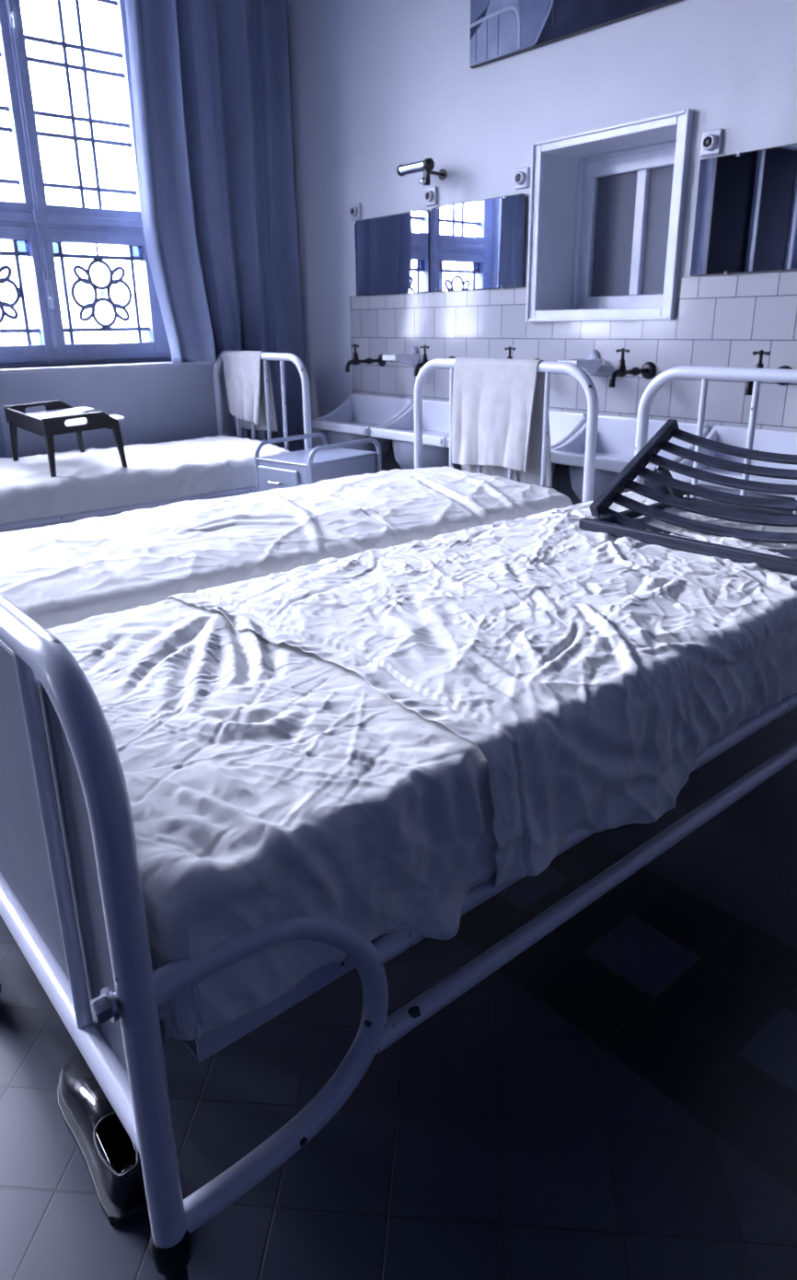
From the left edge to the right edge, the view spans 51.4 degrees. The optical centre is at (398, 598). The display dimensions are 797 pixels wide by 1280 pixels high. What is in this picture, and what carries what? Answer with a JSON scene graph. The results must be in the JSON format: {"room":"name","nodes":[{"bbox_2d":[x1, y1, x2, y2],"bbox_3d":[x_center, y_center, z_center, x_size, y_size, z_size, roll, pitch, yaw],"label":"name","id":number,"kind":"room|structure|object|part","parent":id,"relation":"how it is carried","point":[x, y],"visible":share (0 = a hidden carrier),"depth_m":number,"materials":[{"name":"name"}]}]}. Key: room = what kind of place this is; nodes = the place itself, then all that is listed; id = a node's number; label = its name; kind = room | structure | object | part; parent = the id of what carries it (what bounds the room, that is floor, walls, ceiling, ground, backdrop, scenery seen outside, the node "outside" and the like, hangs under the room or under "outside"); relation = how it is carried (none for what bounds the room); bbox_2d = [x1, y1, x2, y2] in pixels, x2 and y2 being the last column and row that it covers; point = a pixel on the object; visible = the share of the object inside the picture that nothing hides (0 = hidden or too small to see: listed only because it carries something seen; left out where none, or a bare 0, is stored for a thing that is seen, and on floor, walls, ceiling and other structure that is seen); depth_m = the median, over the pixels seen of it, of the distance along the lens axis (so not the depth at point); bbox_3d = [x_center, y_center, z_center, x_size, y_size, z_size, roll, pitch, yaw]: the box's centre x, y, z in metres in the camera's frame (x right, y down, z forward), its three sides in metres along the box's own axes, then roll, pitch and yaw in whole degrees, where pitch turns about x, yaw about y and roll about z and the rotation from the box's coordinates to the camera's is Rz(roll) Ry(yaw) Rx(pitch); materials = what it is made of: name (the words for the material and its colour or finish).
{"room":"hospital room","nodes":[
{"label":"hospital room","id":0,"kind":"room"},
{"bbox_2d":[0,357,237,457],"bbox_3d":[-3.349,-1.548,2.973,6.780,3.750,0.270,-16,23,-38],"label":"wall","id":1,"kind":"structure","parent":0,"point":[170,403],"depth_m":4.59,"materials":[{"name":"paint"}]},
{"bbox_2d":[0,0,211,374],"bbox_3d":[-1.736,-2.185,4.135,1.410,2.012,0.350,-16,23,-38],"label":"window","id":2,"kind":"structure","parent":1,"relation":"in","point":[37,230],"depth_m":4.33,"materials":[{"name":"paint"}]},
{"bbox_3d":[-2.080,-1.664,4.160,0.455,0.269,0.004,-16,23,-38],"label":"tinted glass","id":3,"kind":"part","parent":2,"relation":"part of","materials":[{"name":"blue glass"}]},
{"bbox_3d":[-1.629,-1.789,4.520,0.505,0.269,0.004,-16,23,-38],"label":"tinted glass","id":4,"kind":"part","parent":2,"relation":"part of","materials":[{"name":"clear glass"}]},
{"bbox_3d":[-1.724,-1.241,4.448,1.410,0.022,0.350,-16,23,-38],"label":"sill","id":5,"kind":"part","parent":2,"relation":"part of","materials":[{"name":"paint"}]},
{"bbox_2d":[0,707,796,1279],"bbox_3d":[-0.721,1.167,0.799,6.580,0.100,7.550,-16,23,-38],"label":"floor","id":6,"kind":"structure","parent":0,"point":[617,1099],"depth_m":1.45,"materials":[{"name":"tile"}]},
{"bbox_2d":[57,1050,148,1226],"bbox_3d":[-0.498,0.864,1.390,0.111,0.097,0.331,-12,22,-31],"label":"bedpan","id":7,"kind":"object","parent":6,"relation":"on","point":[112,1160],"visible":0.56,"depth_m":1.35,"materials":[{"name":"black"}]},
{"bbox_2d":[0,352,312,532],"bbox_3d":[-1.561,-0.511,3.880,2.214,1.166,0.976,-16,23,-38],"label":"hospital bed","id":8,"kind":"object","parent":6,"relation":"on","point":[281,356],"visible":0.34,"depth_m":4.08,"materials":[{"name":"white metal"}]},
{"bbox_3d":[-1.293,-0.364,3.646,2.045,0.063,0.047,-16,23,-38],"label":"angle rail","id":9,"kind":"part","parent":8,"relation":"part of","materials":[{"name":"white metal"}]},
{"bbox_2d":[0,486,254,524],"bbox_3d":[-1.565,-0.522,3.890,2.035,0.175,0.810,-16,23,-38],"label":"mattress","id":10,"kind":"object","parent":8,"relation":"on","point":[252,486],"visible":0.03,"depth_m":3.64,"materials":[{"name":"grey fabric"}]},
{"bbox_2d":[0,435,290,524],"bbox_3d":[-1.553,-0.574,3.884,2.086,0.177,0.889,-16,23,-38],"label":"sheet","id":11,"kind":"object","parent":10,"relation":"on","point":[93,479],"visible":0.94,"depth_m":3.73,"materials":[{"name":"white fabric"}]},
{"bbox_2d":[3,400,127,477],"bbox_3d":[-1.500,-0.731,3.758,0.365,0.290,0.537,-16,23,-38],"label":"tray table","id":12,"kind":"object","parent":11,"relation":"on","point":[58,417],"visible":0.94,"depth_m":3.62,"materials":[{"name":"black laminate"}]},
{"bbox_3d":[-1.780,-0.732,3.846,0.033,0.209,0.048,-16,23,-38],"label":"leg","id":13,"kind":"part","parent":12,"relation":"part of","materials":[{"name":"black paint"}]},
{"bbox_3d":[-1.632,-0.778,3.621,0.012,0.060,0.502,-19,27,-36],"label":"panel","id":14,"kind":"part","parent":12,"relation":"part of","materials":[{"name":"black paint"}]},
{"bbox_3d":[-1.681,-0.886,3.894,0.318,0.073,0.014,-19,27,-36],"label":"handle panel","id":15,"kind":"part","parent":12,"relation":"part of","materials":[{"name":"black paint"}]},
{"bbox_3d":[-1.464,-0.602,3.496,0.033,0.210,0.034,-16,23,-38],"label":"leg","id":16,"kind":"part","parent":12,"relation":"part of","materials":[{"name":"black paint"}]},
{"bbox_3d":[-1.555,-0.809,4.021,0.034,0.207,0.040,-19,27,-36],"label":"leg","id":17,"kind":"part","parent":12,"relation":"part of","materials":[{"name":"black paint"}]},
{"bbox_3d":[-1.350,-0.750,3.528,0.318,0.073,0.014,-19,27,-36],"label":"handle panel","id":18,"kind":"part","parent":12,"relation":"part of","materials":[{"name":"black paint"}]},
{"bbox_3d":[-1.239,-0.679,3.671,0.034,0.207,0.040,-19,27,-36],"label":"leg","id":19,"kind":"part","parent":12,"relation":"part of","materials":[{"name":"black paint"}]},
{"bbox_3d":[-1.165,-0.401,3.671,1.865,0.031,0.031,-16,23,-38],"label":"rail","id":20,"kind":"part","parent":8,"relation":"part of","materials":[{"name":"white metal"}]},
{"bbox_2d":[221,349,278,431],"bbox_3d":[-0.821,-1.124,4.505,0.092,0.427,0.440,-16,23,-38],"label":"towel","id":21,"kind":"object","parent":8,"relation":"hanging from","point":[244,373],"visible":0.93,"depth_m":4.47,"materials":[{"name":"white fabric"}]},
{"bbox_3d":[-0.745,-0.896,4.500,0.037,0.846,0.937,-16,23,-38],"label":"headboard frame","id":22,"kind":"part","parent":8,"relation":"part of","materials":[{"name":"white metal"}]},
{"bbox_2d":[255,432,381,491],"bbox_3d":[-0.380,-0.368,3.994,0.379,0.792,0.526,15,24,38],"label":"base cabinet","id":23,"kind":"object","parent":6,"relation":"on","point":[327,461],"visible":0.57,"depth_m":3.81,"materials":[{"name":"white metal"}]},
{"bbox_3d":[-0.560,-0.526,3.757,0.099,0.012,0.027,15,24,38],"label":"handle","id":24,"kind":"part","parent":23,"relation":"part of","materials":[{"name":"silver metal"}]},
{"bbox_3d":[-0.547,-0.531,3.774,0.263,0.125,0.018,15,24,38],"label":"drawer","id":25,"kind":"part","parent":23,"relation":"part of","materials":[{"name":"white metal"}]},
{"bbox_3d":[-0.508,-0.430,4.107,0.021,0.742,0.471,15,24,38],"label":"tube frame","id":26,"kind":"part","parent":23,"relation":"part of","materials":[{"name":"white metal"}]},
{"bbox_3d":[-0.236,-0.359,3.884,0.021,0.742,0.471,15,24,38],"label":"tube frame","id":27,"kind":"part","parent":23,"relation":"part of","materials":[{"name":"white metal"}]},
{"bbox_2d":[0,365,796,1279],"bbox_3d":[0.271,0.148,1.820,2.214,1.166,0.976,-16,23,-38],"label":"hospital bed","id":28,"kind":"object","parent":6,"relation":"on","point":[72,898],"visible":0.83,"depth_m":0.97,"materials":[{"name":"white metal"}]},
{"bbox_3d":[-0.542,0.254,1.147,0.005,0.470,0.876,-16,23,-38],"label":"footboard panel","id":29,"kind":"part","parent":28,"relation":"part of","materials":[{"name":"paint"}]},
{"bbox_3d":[-0.549,0.486,1.215,0.033,0.033,0.900,-16,23,-38],"label":"cross rail","id":30,"kind":"part","parent":28,"relation":"part of","materials":[{"name":"white metal"}]},
{"bbox_3d":[-0.551,0.291,1.151,0.037,0.696,0.937,-16,23,-38],"label":"footboard frame","id":31,"kind":"part","parent":28,"relation":"part of","materials":[{"name":"white metal"}]},
{"bbox_2d":[0,598,523,1041],"bbox_3d":[0.278,0.084,1.809,2.108,0.264,0.948,-16,23,-38],"label":"sheet","id":32,"kind":"object","parent":28,"relation":"on","point":[266,781],"visible":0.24,"depth_m":1.05,"materials":[{"name":"white fabric"}]},
{"bbox_3d":[0.540,0.295,1.586,2.045,0.063,0.047,-16,23,-38],"label":"angle rail","id":33,"kind":"part","parent":28,"relation":"part of","materials":[{"name":"white metal"}]},
{"bbox_2d":[166,491,796,888],"bbox_3d":[0.433,0.040,1.933,1.624,0.281,0.965,-16,23,-38],"label":"sheet","id":34,"kind":"object","parent":28,"relation":"on","point":[608,666],"visible":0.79,"depth_m":1.48,"materials":[{"name":"white fabric"}]},
{"bbox_2d":[579,418,796,575],"bbox_3d":[0.852,-0.274,2.108,0.467,0.278,0.668,-16,23,-38],"label":"backrest","id":35,"kind":"object","parent":34,"relation":"on","point":[729,506],"visible":0.99,"depth_m":2.21,"materials":[{"name":"brown wood"}]},
{"bbox_3d":[0.673,-0.243,2.338,0.435,0.022,0.022,-16,23,-38],"label":"rail","id":36,"kind":"part","parent":35,"relation":"part of","materials":[{"name":"brown wood"}]},
{"bbox_3d":[0.675,-0.375,2.359,0.376,0.240,0.028,-16,23,-38],"label":"rail","id":37,"kind":"part","parent":35,"relation":"part of","materials":[{"name":"brown wood"}]},
{"bbox_3d":[0.792,-0.337,2.413,0.126,0.124,0.018,-16,23,-38],"label":"prop leg","id":38,"kind":"part","parent":35,"relation":"part of","materials":[{"name":"brown wood"}]},
{"bbox_3d":[0.667,0.258,1.610,1.865,0.031,0.031,-16,23,-38],"label":"rail","id":39,"kind":"part","parent":28,"relation":"part of","materials":[{"name":"white metal"}]},
{"bbox_3d":[0.673,0.387,1.657,1.855,0.031,0.031,-16,23,-38],"label":"rail","id":40,"kind":"part","parent":28,"relation":"part of","materials":[{"name":"white metal"}]},
{"bbox_3d":[1.088,-0.237,2.440,0.037,0.846,0.937,-16,23,-38],"label":"headboard frame","id":41,"kind":"part","parent":28,"relation":"part of","materials":[{"name":"white metal"}]},
{"bbox_2d":[413,358,598,502],"bbox_3d":[-0.440,-0.108,2.620,2.214,1.166,0.976,-16,23,-38],"label":"hospital bed","id":42,"kind":"object","parent":6,"relation":"on","point":[546,366],"visible":0.16,"depth_m":2.94,"materials":[{"name":"white metal"}]},
{"bbox_2d":[452,357,552,488],"bbox_3d":[0.392,-0.652,3.163,0.089,0.507,0.475,-16,24,-39],"label":"towel","id":43,"kind":"object","parent":42,"relation":"hanging from","point":[498,407],"visible":0.92,"depth_m":3.13,"materials":[{"name":"white fabric"}]},
{"bbox_3d":[-0.444,-0.132,2.625,2.035,0.203,0.810,-16,23,-38],"label":"mattress","id":44,"kind":"object","parent":42,"relation":"on","visible":0},
{"bbox_2d":[0,466,572,628],"bbox_3d":[-0.434,-0.150,2.628,2.074,0.284,0.883,-16,23,-38],"label":"sheet","id":45,"kind":"object","parent":44,"relation":"on","point":[62,574],"visible":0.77,"depth_m":2.35,"materials":[{"name":"white fabric"}]},
{"bbox_2d":[286,0,796,504],"bbox_3d":[1.851,-1.425,2.395,0.406,3.750,8.150,-16,23,-38],"label":"wall","id":46,"kind":"structure","parent":0,"point":[378,87],"depth_m":3.65,"materials":[{"name":"paint"}]},
{"bbox_2d":[349,202,360,220],"bbox_3d":[-0.234,-2.067,4.426,0.034,0.080,0.076,-16,23,-38],"label":"wall socket","id":47,"kind":"object","parent":46,"relation":"attached to","point":[355,208],"visible":1,"depth_m":4.41,"materials":[{"name":"grey plastic"}]},
{"bbox_2d":[311,393,414,465],"bbox_3d":[-0.213,-0.822,4.584,0.324,0.564,0.558,-16,23,-38],"label":"basin","id":48,"kind":"object","parent":46,"relation":"attached to","point":[353,420],"visible":0.47,"depth_m":4.54,"materials":[{"name":"white ceramic"}]},
{"bbox_3d":[-0.219,-0.828,4.577,0.281,0.210,0.450,-16,23,-38],"label":"bowl","id":49,"kind":"part","parent":48,"relation":"part of","materials":[{"name":"blue"}]},
{"bbox_2d":[345,344,385,372],"bbox_3d":[-0.185,-1.293,4.447,0.250,0.143,0.068,-16,23,-38],"label":"water tap","id":50,"kind":"object","parent":46,"relation":"attached to","point":[355,360],"visible":0.98,"depth_m":4.42,"materials":[{"name":"black metal"}]},
{"bbox_3d":[-0.230,-1.308,4.403,0.034,0.086,0.054,-16,23,-38],"label":"handle","id":51,"kind":"part","parent":50,"relation":"part of","materials":[{"name":"black metal"}]},
{"bbox_3d":[-0.187,-1.258,4.457,0.245,0.070,0.036,-16,23,-38],"label":"spout","id":52,"kind":"part","parent":50,"relation":"part of","materials":[{"name":"black metal"}]},
{"bbox_2d":[354,209,430,296],"bbox_3d":[-0.041,-1.776,4.290,0.016,0.382,0.597,-16,23,-38],"label":"wall mirror","id":53,"kind":"object","parent":46,"relation":"attached to","point":[392,252],"visible":1,"depth_m":4.27,"materials":[{"name":"silver metal"}]},
{"bbox_2d":[383,346,420,367],"bbox_3d":[0.019,-1.241,4.265,0.182,0.105,0.104,-16,23,-38],"label":"soap dish","id":54,"kind":"object","parent":46,"relation":"attached to","point":[414,357],"visible":1,"depth_m":4.24,"materials":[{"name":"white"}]},
{"bbox_2d":[383,353,420,365],"bbox_3d":[0.015,-1.228,4.265,0.170,0.057,0.104,-16,23,-38],"label":"tray","id":55,"kind":"object","parent":54,"relation":"on","point":[413,359],"depth_m":4.23,"materials":[{"name":"white ceramic"}]},
{"bbox_2d":[370,399,461,469],"bbox_3d":[0.155,-0.690,4.170,0.324,0.564,0.558,-16,23,-38],"label":"basin","id":56,"kind":"object","parent":46,"relation":"attached to","point":[436,413],"visible":0.38,"depth_m":4.14,"materials":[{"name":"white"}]},
{"bbox_3d":[0.150,-0.696,4.163,0.281,0.210,0.450,-16,23,-38],"label":"bowl","id":57,"kind":"part","parent":56,"relation":"part of","materials":[{"name":"blue"}]},
{"bbox_2d":[396,157,446,186],"bbox_3d":[0.122,-1.996,3.905,0.159,0.110,0.237,-16,23,-38],"label":"wall lamp","id":58,"kind":"object","parent":46,"relation":"attached to","point":[427,165],"visible":1,"depth_m":3.84,"materials":[{"name":"silver metal"}]},
{"bbox_3d":[0.076,-2.017,3.878,0.047,0.047,0.195,-16,23,-38],"label":"lamp shade","id":59,"kind":"part","parent":58,"relation":"part of","materials":[{"name":"white glass"}]},
{"bbox_3d":[0.113,-1.929,3.828,0.022,0.028,0.028,-16,23,-38],"label":"knob","id":60,"kind":"part","parent":58,"relation":"part of","materials":[{"name":"silver metal"}]},
{"bbox_2d":[424,186,437,206],"bbox_3d":[0.151,-1.936,3.989,0.034,0.080,0.076,-16,23,-38],"label":"wall socket","id":61,"kind":"object","parent":46,"relation":"attached to","point":[431,193],"visible":1,"depth_m":3.98,"materials":[{"name":"white plastic"}]},
{"bbox_2d":[414,345,455,376],"bbox_3d":[0.171,-1.165,4.046,0.250,0.143,0.068,-16,23,-38],"label":"water tap","id":62,"kind":"object","parent":46,"relation":"attached to","point":[424,360],"visible":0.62,"depth_m":3.99,"materials":[{"name":"black metal"}]},
{"bbox_3d":[0.170,-1.129,4.056,0.245,0.070,0.036,-16,23,-38],"label":"spout","id":63,"kind":"part","parent":62,"relation":"part of","materials":[{"name":"black metal"}]},
{"bbox_3d":[0.127,-1.179,4.002,0.034,0.086,0.054,-16,23,-38],"label":"handle","id":64,"kind":"part","parent":62,"relation":"part of","materials":[{"name":"black metal"}]},
{"bbox_2d":[430,193,527,291],"bbox_3d":[0.355,-1.634,3.844,0.016,0.384,0.615,-16,23,-38],"label":"wall mirror","id":65,"kind":"object","parent":46,"relation":"attached to","point":[482,244],"visible":1,"depth_m":3.82,"materials":[{"name":"silver metal"}]},
{"bbox_2d":[445,410,587,477],"bbox_3d":[0.520,-0.558,3.759,0.324,0.564,0.558,-16,23,-38],"label":"basin","id":66,"kind":"object","parent":46,"relation":"attached to","point":[564,425],"visible":0.15,"depth_m":3.64,"materials":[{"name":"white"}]},
{"bbox_3d":[0.515,-0.565,3.752,0.281,0.210,0.450,-16,23,-38],"label":"bowl","id":67,"kind":"part","parent":66,"relation":"part of","materials":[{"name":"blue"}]},
{"bbox_2d":[514,166,529,189],"bbox_3d":[0.525,-1.809,3.566,0.034,0.080,0.076,-16,23,-38],"label":"wall socket","id":68,"kind":"object","parent":46,"relation":"attached to","point":[521,175],"visible":1,"depth_m":3.55,"materials":[{"name":"white plastic"}]},
{"bbox_2d":[504,346,540,360],"bbox_3d":[0.528,-1.036,3.645,0.250,0.143,0.068,-16,23,-38],"label":"water tap","id":69,"kind":"object","parent":46,"relation":"attached to","point":[510,348],"visible":0.24,"depth_m":3.59,"materials":[{"name":"black metal"}]},
{"bbox_3d":[0.484,-1.051,3.600,0.034,0.086,0.054,-16,23,-38],"label":"handle","id":70,"kind":"part","parent":69,"relation":"part of","materials":[{"name":"black metal"}]},
{"bbox_2d":[469,0,682,68],"bbox_3d":[0.878,-2.675,2.829,0.026,1.150,1.750,-16,23,-38],"label":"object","id":71,"kind":"object","parent":46,"relation":"attached to","point":[500,29],"visible":1,"depth_m":3.35,"materials":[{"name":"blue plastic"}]},
{"bbox_2d":[558,349,603,374],"bbox_3d":[0.756,-0.976,3.436,0.182,0.105,0.104,-16,23,-38],"label":"soap dish","id":72,"kind":"object","parent":46,"relation":"attached to","point":[592,365],"visible":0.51,"depth_m":3.43,"materials":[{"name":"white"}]},
{"bbox_2d":[558,358,603,372],"bbox_3d":[0.752,-0.963,3.437,0.170,0.057,0.104,-16,23,-38],"label":"tray","id":73,"kind":"object","parent":72,"relation":"on","point":[590,365],"depth_m":3.41,"materials":[{"name":"white ceramic"}]},
{"bbox_2d":[525,108,694,322],"bbox_3d":[0.813,-1.490,3.328,0.042,0.712,0.733,-16,23,-38],"label":"trim","id":74,"kind":"structure","parent":46,"relation":"attached to","point":[683,119],"depth_m":3.24,"materials":[{"name":"paint"}]},
{"bbox_2d":[570,139,676,309],"bbox_3d":[1.015,-1.549,3.490,0.060,0.627,0.640,-16,23,-38],"label":"window","id":75,"kind":"structure","parent":46,"relation":"in","point":[622,215],"depth_m":3.56,"materials":[{"name":"paint"}]},
{"bbox_2d":[592,172,638,296],"bbox_3d":[0.946,-1.574,3.607,0.004,0.502,0.240,-16,23,-38],"label":"blind","id":76,"kind":"object","parent":75,"relation":"attached to","point":[615,195],"depth_m":3.61,"materials":[{"name":"white fabric"}]},
{"bbox_2d":[641,165,674,294],"bbox_3d":[1.119,-1.511,3.413,0.004,0.502,0.245,-16,23,-38],"label":"blind","id":77,"kind":"object","parent":75,"relation":"attached to","point":[660,180],"depth_m":3.45,"materials":[{"name":"white fabric"}]},
{"bbox_2d":[550,414,709,502],"bbox_3d":[0.889,-0.426,3.345,0.324,0.564,0.558,-16,23,-38],"label":"basin","id":78,"kind":"object","parent":46,"relation":"attached to","point":[616,438],"visible":0.27,"depth_m":3.34,"materials":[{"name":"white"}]},
{"bbox_3d":[0.883,-0.432,3.338,0.281,0.210,0.450,-16,23,-38],"label":"bowl","id":79,"kind":"part","parent":78,"relation":"part of","materials":[{"name":"blue"}]},
{"bbox_2d":[608,348,656,387],"bbox_3d":[0.903,-0.901,3.223,0.250,0.143,0.068,-16,23,-38],"label":"water tap","id":80,"kind":"object","parent":46,"relation":"attached to","point":[648,370],"visible":1,"depth_m":3.19,"materials":[{"name":"black metal"}]},
{"bbox_3d":[0.859,-0.916,3.179,0.034,0.086,0.054,-16,23,-38],"label":"handle","id":81,"kind":"part","parent":80,"relation":"part of","materials":[{"name":"black metal"}]},
{"bbox_3d":[0.902,-0.866,3.233,0.245,0.070,0.036,-16,23,-38],"label":"spout","id":82,"kind":"part","parent":80,"relation":"part of","materials":[{"name":"black metal"}]},
{"bbox_2d":[700,128,723,156],"bbox_3d":[1.099,-1.607,2.920,0.034,0.080,0.076,-16,23,-38],"label":"wall socket","id":83,"kind":"object","parent":46,"relation":"attached to","point":[712,140],"visible":1,"depth_m":2.91,"materials":[{"name":"white plastic"}]},
{"bbox_2d":[669,425,796,513],"bbox_3d":[1.257,-0.293,2.931,0.324,0.564,0.558,-16,23,-38],"label":"basin","id":84,"kind":"object","parent":46,"relation":"attached to","point":[774,441],"visible":0.19,"depth_m":2.97,"materials":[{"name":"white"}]},
{"bbox_3d":[1.252,-0.299,2.924,0.281,0.210,0.450,-16,23,-38],"label":"bowl","id":85,"kind":"part","parent":84,"relation":"part of","materials":[{"name":"blue"}]},
{"bbox_2d":[690,143,796,276],"bbox_3d":[1.316,-1.300,2.760,0.016,0.392,0.722,-16,23,-38],"label":"wall mirror","id":86,"kind":"object","parent":46,"relation":"attached to","point":[746,218],"visible":1,"depth_m":2.87,"materials":[{"name":"silver metal"}]},
{"bbox_2d":[744,349,792,395],"bbox_3d":[1.258,-0.774,2.824,0.250,0.143,0.068,-16,23,-38],"label":"water tap","id":87,"kind":"object","parent":46,"relation":"attached to","point":[749,390],"visible":0.44,"depth_m":2.77,"materials":[{"name":"black metal"}]},
{"bbox_3d":[1.257,-0.739,2.834,0.245,0.070,0.036,-16,23,-38],"label":"spout","id":88,"kind":"part","parent":87,"relation":"part of","materials":[{"name":"black metal"}]},
{"bbox_3d":[1.214,-0.789,2.780,0.034,0.086,0.054,-16,23,-38],"label":"handle","id":89,"kind":"part","parent":87,"relation":"part of","materials":[{"name":"black metal"}]},
{"bbox_3d":[-0.757,-2.531,-0.279,7.180,0.100,8.150,-16,23,-38],"label":"ceiling","id":90,"kind":"structure","parent":0,"visible":0},
{"bbox_2d":[0,415,7,457],"bbox_3d":[-2.204,-1.943,3.562,0.584,3.300,0.106,-16,24,-39],"label":"curtain","id":91,"kind":"object","parent":90,"relation":"hanging from","point":[3,452],"visible":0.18,"depth_m":4.16,"materials":[{"name":"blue fabric"}]},
{"bbox_2d":[125,0,304,452],"bbox_3d":[-0.951,-2.255,4.519,0.931,3.340,0.233,-16,23,-38],"label":"curtain","id":92,"kind":"object","parent":90,"relation":"hanging from","point":[211,83],"visible":0.91,"depth_m":4.52,"materials":[{"name":"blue fabric"}]}
]}

